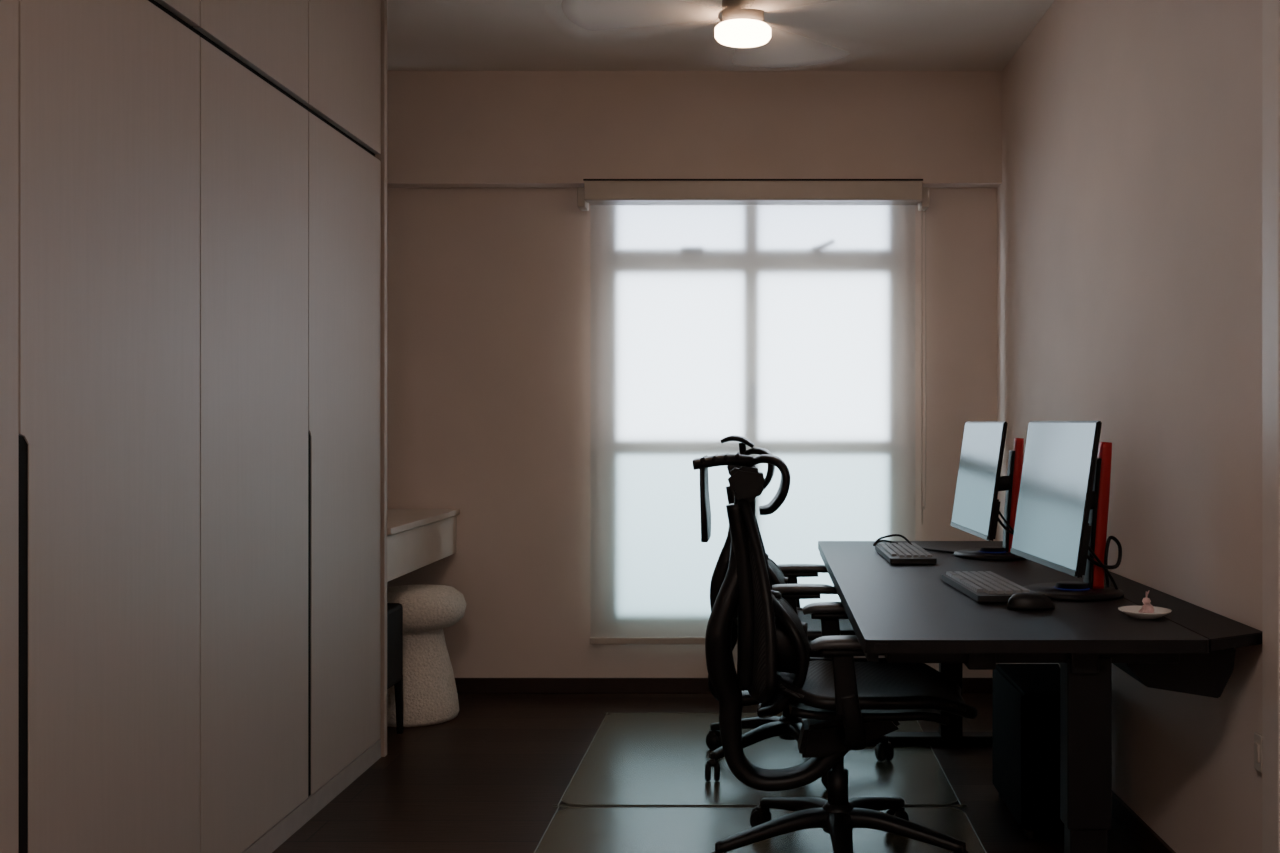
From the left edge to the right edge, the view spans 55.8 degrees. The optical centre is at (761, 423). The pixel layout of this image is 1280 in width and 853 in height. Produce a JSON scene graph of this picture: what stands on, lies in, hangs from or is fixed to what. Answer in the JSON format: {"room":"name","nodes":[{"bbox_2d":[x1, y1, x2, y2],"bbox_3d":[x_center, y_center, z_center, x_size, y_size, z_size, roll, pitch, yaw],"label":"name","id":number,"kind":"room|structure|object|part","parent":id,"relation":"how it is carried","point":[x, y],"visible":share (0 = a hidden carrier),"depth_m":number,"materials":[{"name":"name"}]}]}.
{"room":"home office","nodes":[
{"label":"home office","id":0,"kind":"room"},
{"bbox_2d":[387,188,996,677],"bbox_3d":[-0.410,-0.172,5.410,3.100,2.725,0.200,0,0,0],"label":"wall","id":1,"kind":"structure","parent":0,"point":[489,289],"depth_m":5.31,"materials":[{"name":"paint"}]},
{"bbox_2d":[387,71,1001,187],"bbox_3d":[-0.450,-1.290,5.263,3.020,0.489,0.095,0,0,0],"label":"beam","id":2,"kind":"structure","parent":1,"relation":"attached to","point":[446,129],"depth_m":5.21,"materials":[{"name":"paint"}]},
{"bbox_2d":[455,678,992,692],"bbox_3d":[-0.460,1.156,5.303,3.000,0.068,0.014,0,0,0],"label":"baseboard","id":3,"kind":"structure","parent":1,"relation":"attached to","point":[463,685],"depth_m":5.30,"materials":[{"name":"brown wood"}]},
{"bbox_2d":[577,179,929,643],"bbox_3d":[-0.037,-0.043,5.218,1.525,2.015,0.164,0,0,0],"label":"roller blind","id":4,"kind":"object","parent":1,"relation":"attached to","point":[778,315],"visible":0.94,"depth_m":5.26,"materials":[{"name":"fabric"}]},
{"bbox_3d":[0.708,-0.253,5.250,0.020,1.394,0.004,0,0,0],"label":"pull chain","id":5,"kind":"part","parent":4,"relation":"part of","materials":[{"name":"white plastic"}]},
{"bbox_2d":[272,693,1146,852],"bbox_3d":[-0.360,1.240,2.105,3.400,0.100,6.810,0,0,0],"label":"floor","id":6,"kind":"structure","parent":0,"point":[488,778],"depth_m":4.00,"materials":[{"name":"brown wood"}]},
{"bbox_2d":[0,0,386,852],"bbox_3d":[-1.653,-0.171,1.884,0.609,2.722,4.868,0,0,0],"label":"wardrobe","id":7,"kind":"object","parent":6,"relation":"on","point":[193,193],"visible":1,"depth_m":2.86,"materials":[{"name":"beige wood"}]},
{"bbox_3d":[-1.370,0.091,1.847,0.020,2.058,0.696,0,0,0],"label":"door","id":8,"kind":"part","parent":7,"relation":"part of","materials":[{"name":"laminate"}]},
{"bbox_3d":[-1.372,0.570,2.213,0.018,1.100,0.028,0,0,0],"label":"finger pull","id":9,"kind":"part","parent":7,"relation":"part of","materials":[{"name":"black"}]},
{"bbox_3d":[-1.370,0.091,2.552,0.020,2.058,0.702,0,0,0],"label":"door","id":10,"kind":"part","parent":7,"relation":"part of","materials":[{"name":"laminate"}]},
{"bbox_3d":[-1.370,-1.246,2.552,0.020,0.567,0.702,0,0,0],"label":"door","id":11,"kind":"part","parent":7,"relation":"part of","materials":[{"name":"laminate"}]},
{"bbox_3d":[-1.370,-1.246,3.253,0.020,0.567,0.688,0,0,0],"label":"door","id":12,"kind":"part","parent":7,"relation":"part of","materials":[{"name":"laminate"}]},
{"bbox_3d":[-1.370,0.091,3.253,0.020,2.058,0.688,0,0,0],"label":"door","id":13,"kind":"part","parent":7,"relation":"part of","materials":[{"name":"laminate"}]},
{"bbox_3d":[-1.372,0.570,3.612,0.018,1.100,0.022,0,0,0],"label":"finger pull","id":14,"kind":"part","parent":7,"relation":"part of","materials":[{"name":"black"}]},
{"bbox_3d":[-1.370,-1.246,3.942,0.020,0.567,0.678,0,0,0],"label":"door","id":15,"kind":"part","parent":7,"relation":"part of","materials":[{"name":"laminate"}]},
{"bbox_3d":[-1.370,0.091,3.942,0.020,2.058,0.678,0,0,0],"label":"door","id":16,"kind":"part","parent":7,"relation":"part of","materials":[{"name":"laminate"}]},
{"bbox_3d":[-1.653,-0.171,4.302,0.609,2.722,0.032,0,0,0],"label":"panel","id":17,"kind":"part","parent":7,"relation":"part of","materials":[{"name":"laminate"}]},
{"bbox_2d":[387,603,402,733],"bbox_3d":[-1.591,0.940,4.492,0.417,0.500,0.295,0,0,0],"label":"trash can","id":18,"kind":"object","parent":6,"relation":"on","point":[394,610],"visible":0.22,"depth_m":4.56,"materials":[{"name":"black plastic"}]},
{"bbox_3d":[-1.399,1.080,4.620,0.032,0.221,0.030,0,0,0],"label":"leg","id":19,"kind":"part","parent":18,"relation":"part of","materials":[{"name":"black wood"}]},
{"bbox_2d":[387,584,465,726],"bbox_3d":[-1.408,0.926,4.870,0.406,0.528,0.406,0,0,0],"label":"stool","id":20,"kind":"object","parent":6,"relation":"on","point":[430,696],"visible":0.76,"depth_m":4.75,"materials":[{"name":"fabric"}]},
{"bbox_2d":[387,584,465,631],"bbox_3d":[-1.408,0.744,4.870,0.406,0.164,0.406,0,0,0],"label":"seat cushion","id":21,"kind":"object","parent":20,"relation":"on","point":[426,608],"depth_m":4.74,"materials":[{"name":"fabric"}]},
{"bbox_2d":[553,712,966,806],"bbox_3d":[-0.007,1.187,4.330,1.290,0.005,1.214,0,0,0],"label":"chair mat","id":22,"kind":"object","parent":6,"relation":"on","point":[632,759],"visible":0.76,"depth_m":4.12,"materials":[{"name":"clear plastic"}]},
{"bbox_2d":[705,435,893,789],"bbox_3d":[0.125,0.613,4.207,0.672,1.145,0.687,0,0,2],"label":"office chair","id":23,"kind":"object","parent":22,"relation":"on","point":[787,726],"visible":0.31,"depth_m":4.15,"materials":[{"name":"black plastic"}]},
{"bbox_2d":[706,759,718,766],"bbox_3d":[-0.164,1.123,3.988,0.044,0.022,0.044,0,0,2],"label":"hood","id":24,"kind":"object","parent":23,"relation":"attached to","point":[711,762],"depth_m":3.97,"materials":[{"name":"black plastic"}]},
{"bbox_2d":[709,730,719,735],"bbox_3d":[-0.174,1.123,4.383,0.044,0.022,0.044,0,0,2],"label":"hood","id":25,"kind":"object","parent":23,"relation":"attached to","point":[711,732],"depth_m":4.37,"materials":[{"name":"black plastic"}]},
{"bbox_3d":[-0.082,0.460,4.206,0.092,0.496,0.120,0,0,2],"label":"spine plate","id":26,"kind":"part","parent":23,"relation":"part of","materials":[{"name":"black plastic"}]},
{"bbox_3d":[-0.067,0.096,4.206,0.030,0.062,0.030,0,0,2],"label":"crown post","id":27,"kind":"part","parent":23,"relation":"part of","materials":[{"name":"black plastic"}]},
{"bbox_3d":[-0.048,1.078,4.298,0.320,0.086,0.070,0,0,34],"label":"leg","id":28,"kind":"part","parent":23,"relation":"part of","materials":[{"name":"black plastic"}]},
{"bbox_3d":[-0.041,1.078,4.091,0.320,0.086,0.070,0,0,-38],"label":"leg","id":29,"kind":"part","parent":23,"relation":"part of","materials":[{"name":"black plastic"}]},
{"bbox_3d":[0.022,0.621,4.203,0.134,0.341,0.338,0,0,2],"label":"lumbar frame","id":30,"kind":"part","parent":23,"relation":"part of","materials":[{"name":"black plastic"}]},
{"bbox_3d":[0.092,0.634,3.915,0.072,0.170,0.026,0,0,2],"label":"arm post","id":31,"kind":"part","parent":23,"relation":"part of","materials":[{"name":"black plastic"}]},
{"bbox_3d":[0.160,1.078,4.032,0.070,0.086,0.320,0,0,-20],"label":"leg","id":32,"kind":"part","parent":23,"relation":"part of","materials":[{"name":"black plastic"}]},
{"bbox_3d":[0.112,0.634,4.485,0.072,0.170,0.026,0,0,2],"label":"arm post","id":33,"kind":"part","parent":23,"relation":"part of","materials":[{"name":"black plastic"}]},
{"bbox_3d":[0.179,0.713,4.197,0.548,0.127,0.530,0,0,2],"label":"seat frame","id":34,"kind":"part","parent":23,"relation":"part of","materials":[{"name":"black plastic"}]},
{"bbox_3d":[0.180,0.708,4.197,0.506,0.101,0.491,0,0,2],"label":"seat","id":35,"kind":"part","parent":23,"relation":"part of","materials":[{"name":"grey"}]},
{"bbox_3d":[0.277,1.078,4.198,0.321,0.086,0.075,0,0,2],"label":"leg","id":36,"kind":"part","parent":23,"relation":"part of","materials":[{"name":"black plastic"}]},
{"bbox_2d":[879,742,890,747],"bbox_3d":[0.433,1.123,4.217,0.044,0.022,0.044,0,0,2],"label":"hood","id":37,"kind":"object","parent":23,"relation":"attached to","point":[881,744],"depth_m":4.20,"materials":[{"name":"black plastic"}]},
{"bbox_2d":[534,806,986,852],"bbox_3d":[-0.005,1.187,3.107,1.284,0.005,1.244,0,0,0],"label":"chair mat","id":38,"kind":"object","parent":6,"relation":"on","point":[570,829],"visible":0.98,"depth_m":3.47,"materials":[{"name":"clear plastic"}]},
{"bbox_2d":[692,452,977,852],"bbox_3d":[0.188,0.632,3.221,0.741,1.108,0.688,0,0,0],"label":"office chair","id":39,"kind":"object","parent":38,"relation":"on","point":[847,702],"visible":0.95,"depth_m":3.18,"materials":[{"name":"black plastic"}]},
{"bbox_3d":[-0.153,0.210,3.240,0.024,0.198,0.280,0,0,0],"label":"hanger plate","id":40,"kind":"part","parent":39,"relation":"part of","materials":[{"name":"black plastic"}]},
{"bbox_3d":[-0.114,1.116,3.136,0.018,0.040,0.017,0,0,0],"label":"caster stem","id":41,"kind":"part","parent":39,"relation":"part of","materials":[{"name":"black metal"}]},
{"bbox_3d":[-0.103,0.101,3.240,0.159,0.041,0.240,0,0,0],"label":"hanger arm","id":42,"kind":"part","parent":39,"relation":"part of","materials":[{"name":"black plastic"}]},
{"bbox_3d":[-0.052,0.460,3.240,0.092,0.496,0.120,0,0,0],"label":"spine plate","id":43,"kind":"part","parent":39,"relation":"part of","materials":[{"name":"black plastic"}]},
{"bbox_3d":[-0.017,0.461,3.240,0.110,0.526,0.495,0,0,0],"label":"frame","id":44,"kind":"part","parent":39,"relation":"part of","materials":[{"name":"black plastic"}]},
{"bbox_2d":[755,804,769,812],"bbox_3d":[0.002,1.123,3.511,0.044,0.022,0.044,0,0,0],"label":"hood","id":45,"kind":"object","parent":39,"relation":"attached to","point":[761,808],"depth_m":3.49,"materials":[{"name":"black plastic"}]},
{"bbox_3d":[0.036,1.078,3.184,0.320,0.086,0.070,0,0,-18],"label":"leg","id":46,"kind":"part","parent":39,"relation":"part of","materials":[{"name":"black plastic"}]},
{"bbox_3d":[0.052,0.621,3.240,0.134,0.341,0.338,0,0,0],"label":"lumbar frame","id":47,"kind":"part","parent":39,"relation":"part of","materials":[{"name":"black plastic"}]},
{"bbox_3d":[0.101,1.078,3.385,0.070,0.086,0.320,0,0,-36],"label":"leg","id":48,"kind":"part","parent":39,"relation":"part of","materials":[{"name":"black plastic"}]},
{"bbox_3d":[0.207,0.634,3.525,0.072,0.170,0.026,0,0,0],"label":"arm post","id":49,"kind":"part","parent":39,"relation":"part of","materials":[{"name":"black plastic"}]},
{"bbox_3d":[0.205,1.078,3.062,0.070,0.086,0.320,0,0,0],"label":"leg","id":50,"kind":"part","parent":39,"relation":"part of","materials":[{"name":"black plastic"}]},
{"bbox_3d":[0.207,0.634,2.955,0.072,0.170,0.026,0,0,0],"label":"arm post","id":51,"kind":"part","parent":39,"relation":"part of","materials":[{"name":"black plastic"}]},
{"bbox_3d":[0.285,0.708,3.240,0.506,0.101,0.491,0,0,0],"label":"seat","id":52,"kind":"part","parent":39,"relation":"part of","materials":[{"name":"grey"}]},
{"bbox_3d":[0.284,0.713,3.240,0.548,0.127,0.530,0,0,0],"label":"seat frame","id":53,"kind":"part","parent":39,"relation":"part of","materials":[{"name":"black plastic"}]},
{"bbox_3d":[0.309,1.078,3.385,0.070,0.086,0.320,0,0,36],"label":"leg","id":54,"kind":"part","parent":39,"relation":"part of","materials":[{"name":"black plastic"}]},
{"bbox_2d":[891,807,904,813],"bbox_3d":[0.397,1.123,3.507,0.044,0.022,0.044,0,0,0],"label":"hood","id":55,"kind":"object","parent":39,"relation":"attached to","point":[900,810],"depth_m":3.49,"materials":[{"name":"black plastic"}]},
{"bbox_3d":[0.374,1.078,3.184,0.320,0.086,0.070,0,0,18],"label":"leg","id":56,"kind":"part","parent":39,"relation":"part of","materials":[{"name":"black plastic"}]},
{"bbox_3d":[0.524,1.116,3.136,0.018,0.040,0.017,0,0,0],"label":"caster stem","id":57,"kind":"part","parent":39,"relation":"part of","materials":[{"name":"black metal"}]},
{"bbox_2d":[993,664,1063,839],"bbox_3d":[0.848,0.980,3.640,0.215,0.420,0.440,0,0,0],"label":"computer tower","id":58,"kind":"object","parent":6,"relation":"on","point":[1026,697],"visible":0.73,"depth_m":3.43,"materials":[{"name":"black metal"}]},
{"bbox_3d":[0.745,0.965,3.640,0.010,0.380,0.430,0,0,0],"label":"panel","id":59,"kind":"part","parent":58,"relation":"part of","materials":[{"name":"black metal"}]},
{"bbox_2d":[818,541,1261,852],"bbox_3d":[0.653,0.818,3.557,0.876,0.736,2.116,0,0,0],"label":"desk","id":60,"kind":"object","parent":6,"relation":"on","point":[906,613],"visible":0.82,"depth_m":2.62,"materials":[{"name":"black wood"}]},
{"bbox_2d":[873,534,954,563],"bbox_3d":[0.539,0.422,4.081,0.287,0.056,0.505,0,0,-1],"label":"keyboard","id":61,"kind":"object","parent":60,"relation":"on","point":[895,552],"visible":0.98,"depth_m":3.98,"materials":[{"name":"black plastic"}]},
{"bbox_3d":[0.703,1.010,4.470,0.081,0.320,0.056,0,0,0],"label":"leg","id":62,"kind":"part","parent":60,"relation":"part of","materials":[{"name":"black metal"}]},
{"bbox_3d":[0.470,0.501,3.558,0.060,0.047,1.995,0,0,0],"label":"frame rail","id":63,"kind":"part","parent":60,"relation":"part of","materials":[{"name":"black metal"}]},
{"bbox_2d":[942,571,1031,602],"bbox_3d":[0.602,0.435,3.225,0.150,0.028,0.444,0,0,-4],"label":"keyboard","id":64,"kind":"object","parent":60,"relation":"on","point":[987,586],"visible":0.99,"depth_m":3.15,"materials":[{"name":"grey plastic"}]},
{"bbox_2d":[950,422,1025,559],"bbox_3d":[0.789,0.221,4.080,0.271,0.457,0.550,0,0,-3],"label":"computer monitor","id":65,"kind":"object","parent":60,"relation":"on","point":[976,512],"visible":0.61,"depth_m":4.05,"materials":[{"name":"black plastic"}]},
{"bbox_3d":[0.794,0.205,4.080,0.096,0.060,0.060,0,0,-3],"label":"tilt arm","id":66,"kind":"part","parent":65,"relation":"part of","materials":[{"name":"black plastic"}]},
{"bbox_2d":[1007,593,1054,609],"bbox_3d":[0.655,0.430,2.925,0.117,0.037,0.065,0,0,-4],"label":"computer mouse","id":67,"kind":"object","parent":60,"relation":"on","point":[1018,601],"visible":1,"depth_m":2.90,"materials":[{"name":"black plastic"}]},
{"bbox_2d":[1010,421,1123,600],"bbox_3d":[0.823,0.221,3.172,0.271,0.457,0.550,0,0,-5],"label":"computer monitor","id":68,"kind":"object","parent":60,"relation":"on","point":[1061,521],"visible":0.98,"depth_m":3.14,"materials":[{"name":"black plastic"}]},
{"bbox_3d":[0.829,0.205,3.173,0.096,0.060,0.060,0,0,-5],"label":"tilt arm","id":69,"kind":"part","parent":68,"relation":"part of","materials":[{"name":"black plastic"}]},
{"bbox_3d":[0.690,0.506,3.558,0.060,0.057,1.995,0,0,0],"label":"frame rail","id":70,"kind":"part","parent":60,"relation":"part of","materials":[{"name":"black metal"}]},
{"bbox_3d":[0.703,1.010,2.605,0.081,0.320,0.056,0,0,0],"label":"leg","id":71,"kind":"part","parent":60,"relation":"part of","materials":[{"name":"black metal"}]},
{"bbox_3d":[0.703,0.685,2.605,0.095,0.370,0.070,0,0,0],"label":"leg","id":72,"kind":"part","parent":60,"relation":"part of","materials":[{"name":"black metal"}]},
{"bbox_2d":[1118,605,1171,618],"bbox_3d":[0.893,0.441,2.800,0.120,0.017,0.120,0,0,0],"label":"dish","id":73,"kind":"object","parent":60,"relation":"on","point":[1132,611],"visible":0.93,"depth_m":2.78,"materials":[{"name":"white ceramic"}]},
{"bbox_2d":[1138,590,1153,612],"bbox_3d":[0.897,0.416,2.800,0.035,0.054,0.030,0,0,0],"label":"rabbit figurine","id":74,"kind":"object","parent":73,"relation":"on","point":[1147,607],"visible":0.92,"depth_m":2.79,"materials":[{"name":"pink ceramic"}]},
{"bbox_3d":[1.014,0.464,3.548,0.153,0.025,2.074,0,0,0],"label":"cable lid","id":75,"kind":"part","parent":60,"relation":"part of","materials":[{"name":"black metal"}]},
{"bbox_2d":[1112,648,1235,697],"bbox_3d":[0.908,0.545,3.547,0.254,0.110,1.855,0,0,0],"label":"cable tray","id":76,"kind":"object","parent":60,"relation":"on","point":[1202,674],"depth_m":2.62,"materials":[{"name":"black metal"}]},
{"bbox_2d":[387,0,1053,70],"bbox_3d":[-0.360,-1.585,2.105,3.400,0.100,6.810,0,0,0],"label":"ceiling","id":77,"kind":"structure","parent":0,"point":[423,35],"depth_m":4.75,"materials":[{"name":"paint"}]},
{"bbox_2d":[575,0,816,63],"bbox_3d":[-0.061,-1.380,3.830,1.260,0.309,1.260,0,0,0],"label":"ceiling fan","id":78,"kind":"object","parent":77,"relation":"hanging from","point":[742,25],"depth_m":3.79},
{"bbox_2d":[997,0,1261,852],"bbox_3d":[1.158,-0.172,2.057,0.100,2.725,6.710,0,0,-1],"label":"wall","id":79,"kind":"structure","parent":0,"point":[1129,195],"depth_m":3.28,"materials":[{"name":"paint"}]},
{"bbox_2d":[1112,791,1175,852],"bbox_3d":[1.062,1.156,3.948,0.015,0.068,2.696,0,0,-1],"label":"baseboard","id":80,"kind":"structure","parent":79,"relation":"attached to","point":[1122,813],"depth_m":3.41,"materials":[{"name":"brown wood"}]},
{"bbox_2d":[1254,732,1261,772],"bbox_3d":[1.089,0.720,2.630,0.013,0.080,0.040,0,0,-1],"label":"wall socket","id":81,"kind":"object","parent":79,"relation":"attached to","point":[1257,736],"visible":0.83,"depth_m":2.63,"materials":[{"name":"white plastic"}]},
{"bbox_2d":[1262,0,1279,852],"bbox_3d":[1.087,0.130,2.541,0.021,2.119,0.082,0,0,-1],"label":"door frame","id":82,"kind":"structure","parent":79,"relation":"attached to","point":[1270,9],"depth_m":2.54,"materials":[{"name":"paint"}]},
{"bbox_3d":[-2.010,-0.173,2.155,0.100,2.725,6.710,0,0,0],"label":"wall","id":83,"kind":"structure","parent":0,"visible":0},
{"bbox_2d":[387,509,459,581],"bbox_3d":[-1.647,0.472,4.814,0.621,0.195,0.985,0,0,0],"label":"table","id":84,"kind":"object","parent":83,"relation":"attached to","point":[416,538],"visible":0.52,"depth_m":4.79,"materials":[{"name":"laminate"}]}
]}

